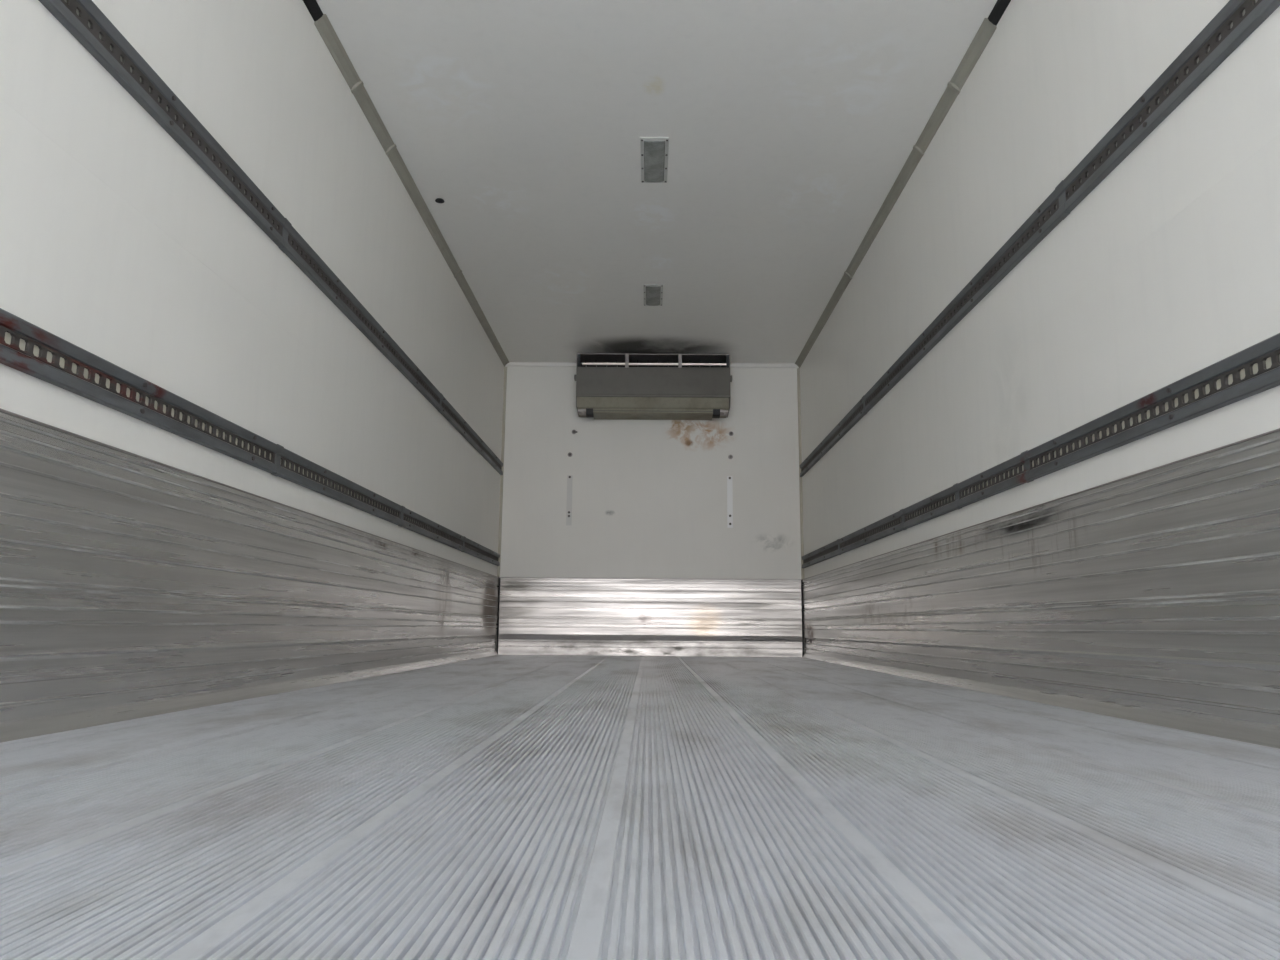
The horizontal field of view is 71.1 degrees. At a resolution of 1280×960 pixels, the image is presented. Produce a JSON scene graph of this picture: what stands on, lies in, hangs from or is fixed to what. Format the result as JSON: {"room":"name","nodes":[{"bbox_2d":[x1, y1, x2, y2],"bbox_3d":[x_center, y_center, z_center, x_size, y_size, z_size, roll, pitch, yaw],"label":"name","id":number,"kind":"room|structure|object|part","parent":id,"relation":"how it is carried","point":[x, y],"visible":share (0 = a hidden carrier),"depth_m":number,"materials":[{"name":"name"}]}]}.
{"room":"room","nodes":[
{"label":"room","id":0,"kind":"room"},
{"bbox_2d":[0,0,503,575],"bbox_3d":[-1.226,-0.571,2.479,0.080,2.590,9.880,0,-9,1],"label":"wall","id":1,"kind":"structure","parent":0,"point":[116,244],"depth_m":2.65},
{"bbox_2d":[0,650,497,742],"bbox_3d":[-1.183,0.563,2.240,0.026,0.034,9.780,0,-9,1],"label":"baseboard","id":2,"kind":"structure","parent":1,"relation":"attached to","point":[37,726],"depth_m":2.28,"materials":[{"name":"metal"}]},
{"bbox_2d":[0,308,499,565],"bbox_3d":[-1.167,0.062,3.671,0.020,0.098,7.140,0,-9,1],"label":"rail","id":3,"kind":"object","parent":1,"relation":"attached to","point":[25,347],"visible":1,"depth_m":2.29,"materials":[{"name":"metal"}]},
{"bbox_3d":[-1.175,-0.064,2.906,0.019,0.098,0.044,0,-9,1],"label":"joint plate","id":4,"kind":"part","parent":3,"relation":"part of","materials":[{"name":"grey metal"}]},
{"bbox_3d":[-1.160,0.177,4.367,0.019,0.098,0.044,0,-9,1],"label":"joint plate","id":5,"kind":"part","parent":3,"relation":"part of","materials":[{"name":"grey metal"}]},
{"bbox_2d":[0,408,499,722],"bbox_3d":[-1.181,0.279,2.290,0.025,0.608,9.786,0,-9,1],"label":"kick plate","id":6,"kind":"object","parent":1,"relation":"attached to","point":[126,577],"visible":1,"depth_m":2.28,"materials":[{"name":"metal"}]},
{"bbox_2d":[39,0,502,474],"bbox_3d":[-1.161,-0.668,3.792,0.020,0.104,7.140,0,-9,1],"label":"rail","id":7,"kind":"object","parent":1,"relation":"attached to","point":[83,19],"visible":1,"depth_m":2.52,"materials":[{"name":"metal"}]},
{"bbox_3d":[-1.170,-0.806,2.956,0.019,0.104,0.044,0,-9,1],"label":"joint plate","id":8,"kind":"part","parent":7,"relation":"part of","materials":[{"name":"grey metal"}]},
{"bbox_3d":[-1.147,-0.444,5.153,0.019,0.104,0.044,0,-9,1],"label":"joint plate","id":9,"kind":"part","parent":7,"relation":"part of","materials":[{"name":"grey metal"}]},
{"bbox_2d":[303,0,322,21],"bbox_3d":[-1.184,-2.111,0.513,0.030,0.030,5.500,0,-9,1],"label":"trim","id":10,"kind":"structure","parent":1,"relation":"attached to","point":[312,6],"depth_m":3.18,"materials":[{"name":"black rubber"}]},
{"bbox_2d":[314,14,508,366],"bbox_3d":[-1.127,-1.307,5.343,0.044,0.044,4.295,0,-9,1],"label":"trim","id":11,"kind":"structure","parent":1,"relation":"attached to","point":[323,25],"depth_m":4.17,"materials":[{"name":"grey metal"}]},
{"bbox_2d":[497,367,506,576],"bbox_3d":[-1.124,-0.080,7.312,0.020,1.744,0.020,0,-9,1],"label":"trim","id":12,"kind":"structure","parent":1,"relation":"attached to","point":[505,368],"depth_m":7.32,"materials":[{"name":"beige plastic"}]},
{"bbox_2d":[0,655,1279,959],"bbox_3d":[0.028,0.649,2.224,2.450,0.120,9.800,0,-9,1],"label":"floor","id":13,"kind":"structure","parent":0,"point":[495,807],"depth_m":1.01,"materials":[{"name":"metal"}]},
{"bbox_2d":[496,364,804,656],"bbox_3d":[0.088,0.235,7.299,2.450,2.590,0.080,0,-9,1],"label":"wall","id":14,"kind":"structure","parent":0,"point":[649,497],"depth_m":7.29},
{"bbox_2d":[566,475,572,524],"bbox_3d":[-0.573,0.164,7.272,0.044,0.410,0.009,0,-9,1],"label":"strip","id":15,"kind":"object","parent":14,"relation":"attached to","point":[569,477],"visible":1,"depth_m":7.27,"materials":[{"name":"white metal"}]},
{"bbox_2d":[498,577,802,656],"bbox_3d":[0.081,1.085,7.108,2.422,0.610,0.018,0,-9,1],"label":"kick plate","id":16,"kind":"object","parent":14,"relation":"attached to","point":[538,615],"visible":1,"depth_m":7.10,"materials":[{"name":"metal"}]},
{"bbox_2d":[508,362,795,367],"bbox_3d":[0.098,-0.956,7.449,2.390,0.032,0.010,0,-9,1],"label":"trim","id":17,"kind":"structure","parent":14,"relation":"attached to","point":[542,364],"depth_m":7.45,"materials":[{"name":"white metal"}]},
{"bbox_2d":[574,353,731,419],"bbox_3d":[0.106,-0.741,7.262,1.258,0.493,0.306,0,-9,1],"label":"refrigeration unit","id":18,"kind":"object","parent":14,"relation":"attached to","point":[626,386],"visible":1,"depth_m":7.12,"materials":[{"name":"grey paint"}]},
{"bbox_3d":[-0.487,-0.951,7.159,0.024,0.110,0.006,0,-9,1],"label":"post","id":19,"kind":"part","parent":18,"relation":"part of","materials":[{"name":"grey metal"}]},
{"bbox_2d":[593,409,712,419],"bbox_3d":[0.105,-0.529,7.240,0.964,0.034,0.225,0,-9,1],"label":"air vent","id":20,"kind":"object","parent":18,"relation":"on","point":[612,414],"depth_m":7.17,"materials":[{"name":"grey metal"}]},
{"bbox_3d":[0.108,-0.783,7.400,1.204,0.352,0.048,0,-9,1],"label":"panel","id":21,"kind":"part","parent":18,"relation":"part of","materials":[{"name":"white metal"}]},
{"bbox_3d":[0.108,-0.981,7.303,1.224,0.006,0.297,0,-9,1],"label":"plate","id":22,"kind":"part","parent":18,"relation":"part of","materials":[{"name":"black metal"}]},
{"bbox_3d":[0.700,-0.943,7.145,0.024,0.110,0.006,0,-9,1],"label":"post","id":23,"kind":"part","parent":18,"relation":"part of","materials":[{"name":"grey metal"}]},
{"bbox_3d":[0.716,-0.755,7.262,0.006,0.442,0.298,0,-9,1],"label":"panel","id":24,"kind":"part","parent":18,"relation":"part of","materials":[{"name":"grey paint"}]},
{"bbox_2d":[727,476,732,527],"bbox_3d":[0.729,0.177,7.256,0.044,0.420,0.009,0,-9,1],"label":"strip","id":25,"kind":"object","parent":14,"relation":"attached to","point":[729,478],"visible":1,"depth_m":7.26,"materials":[{"name":"white metal"}]},
{"bbox_2d":[316,0,996,363],"bbox_3d":[0.048,-1.808,2.629,2.450,0.080,9.800,0,-9,1],"label":"ceiling","id":26,"kind":"structure","parent":0,"point":[789,125],"depth_m":4.05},
{"bbox_2d":[435,198,443,202],"bbox_3d":[-1.034,-1.441,4.630,0.048,0.010,0.048,0,-9,1],"label":"plug","id":27,"kind":"object","parent":26,"relation":"attached to","point":[438,200],"visible":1,"depth_m":4.62,"materials":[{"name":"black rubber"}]},
{"bbox_2d":[643,284,662,305],"bbox_3d":[0.087,-1.217,5.923,0.128,0.013,0.377,0,-9,1],"label":"recessed light","id":28,"kind":"object","parent":26,"relation":"in","point":[653,293],"visible":1,"depth_m":5.90,"materials":[{"name":"grey plastic"}]},
{"bbox_2d":[640,137,668,182],"bbox_3d":[0.068,-1.498,4.221,0.128,0.013,0.411,0,-9,1],"label":"recessed light","id":29,"kind":"object","parent":26,"relation":"in","point":[654,150],"visible":1,"depth_m":4.19,"materials":[{"name":"grey plastic"}]},
{"bbox_2d":[800,0,1279,578],"bbox_3d":[1.303,-0.555,2.450,0.080,2.590,9.880,0,-9,1],"label":"wall","id":30,"kind":"structure","parent":0,"point":[1168,270],"depth_m":2.75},
{"bbox_2d":[797,368,803,579],"bbox_3d":[1.305,-0.065,7.285,0.020,1.744,0.020,0,-9,1],"label":"trim","id":31,"kind":"structure","parent":30,"relation":"attached to","point":[798,369],"depth_m":7.29,"materials":[{"name":"beige plastic"}]},
{"bbox_2d":[795,18,996,367],"bbox_3d":[1.279,-1.290,5.326,0.044,0.044,4.275,0,-9,1],"label":"trim","id":32,"kind":"structure","parent":30,"relation":"attached to","point":[987,29],"depth_m":4.17,"materials":[{"name":"grey metal"}]},
{"bbox_2d":[988,0,1010,25],"bbox_3d":[1.236,-2.094,0.495,0.030,0.030,5.520,0,-9,1],"label":"trim","id":33,"kind":"structure","parent":30,"relation":"attached to","point":[1000,6],"depth_m":3.16,"materials":[{"name":"black rubber"}]},
{"bbox_2d":[800,0,1279,476],"bbox_3d":[1.269,-0.653,3.764,0.020,0.104,7.140,0,-9,1],"label":"rail","id":34,"kind":"object","parent":30,"relation":"attached to","point":[1237,20],"visible":1,"depth_m":2.48,"materials":[{"name":"metal"}]},
{"bbox_3d":[1.284,-0.428,5.125,0.019,0.104,0.044,0,-9,1],"label":"joint plate","id":35,"kind":"part","parent":34,"relation":"part of","materials":[{"name":"grey metal"}]},
{"bbox_3d":[1.258,-0.833,2.669,0.019,0.104,0.044,0,-9,1],"label":"joint plate","id":36,"kind":"part","parent":34,"relation":"part of","materials":[{"name":"grey metal"}]},
{"bbox_2d":[801,428,1279,728],"bbox_3d":[1.242,0.294,2.263,0.025,0.608,9.786,0,-9,1],"label":"kick plate","id":37,"kind":"object","parent":30,"relation":"attached to","point":[1158,588],"visible":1,"depth_m":2.39,"materials":[{"name":"metal"}]},
{"bbox_2d":[802,333,1279,567],"bbox_3d":[1.263,0.078,3.643,0.020,0.098,7.140,0,-9,1],"label":"rail","id":38,"kind":"object","parent":30,"relation":"attached to","point":[1255,369],"visible":1,"depth_m":2.39,"materials":[{"name":"metal"}]},
{"bbox_3d":[1.286,0.433,5.794,0.019,0.098,0.044,0,-9,1],"label":"joint plate","id":39,"kind":"part","parent":38,"relation":"part of","materials":[{"name":"grey metal"}]},
{"bbox_3d":[1.270,0.191,4.328,0.019,0.098,0.044,0,-9,1],"label":"joint plate","id":40,"kind":"part","parent":38,"relation":"part of","materials":[{"name":"grey metal"}]},
{"bbox_3d":[1.262,0.065,3.565,0.019,0.098,0.044,0,-9,1],"label":"joint plate","id":41,"kind":"part","parent":38,"relation":"part of","materials":[{"name":"grey metal"}]},
{"bbox_3d":[1.256,-0.043,2.908,0.019,0.098,0.044,0,-9,1],"label":"joint plate","id":42,"kind":"part","parent":38,"relation":"part of","materials":[{"name":"grey metal"}]},
{"bbox_2d":[803,653,1279,748],"bbox_3d":[1.240,0.579,2.213,0.026,0.034,9.780,0,-9,1],"label":"baseboard","id":43,"kind":"structure","parent":30,"relation":"attached to","point":[1265,736],"depth_m":2.36,"materials":[{"name":"metal"}]}
]}

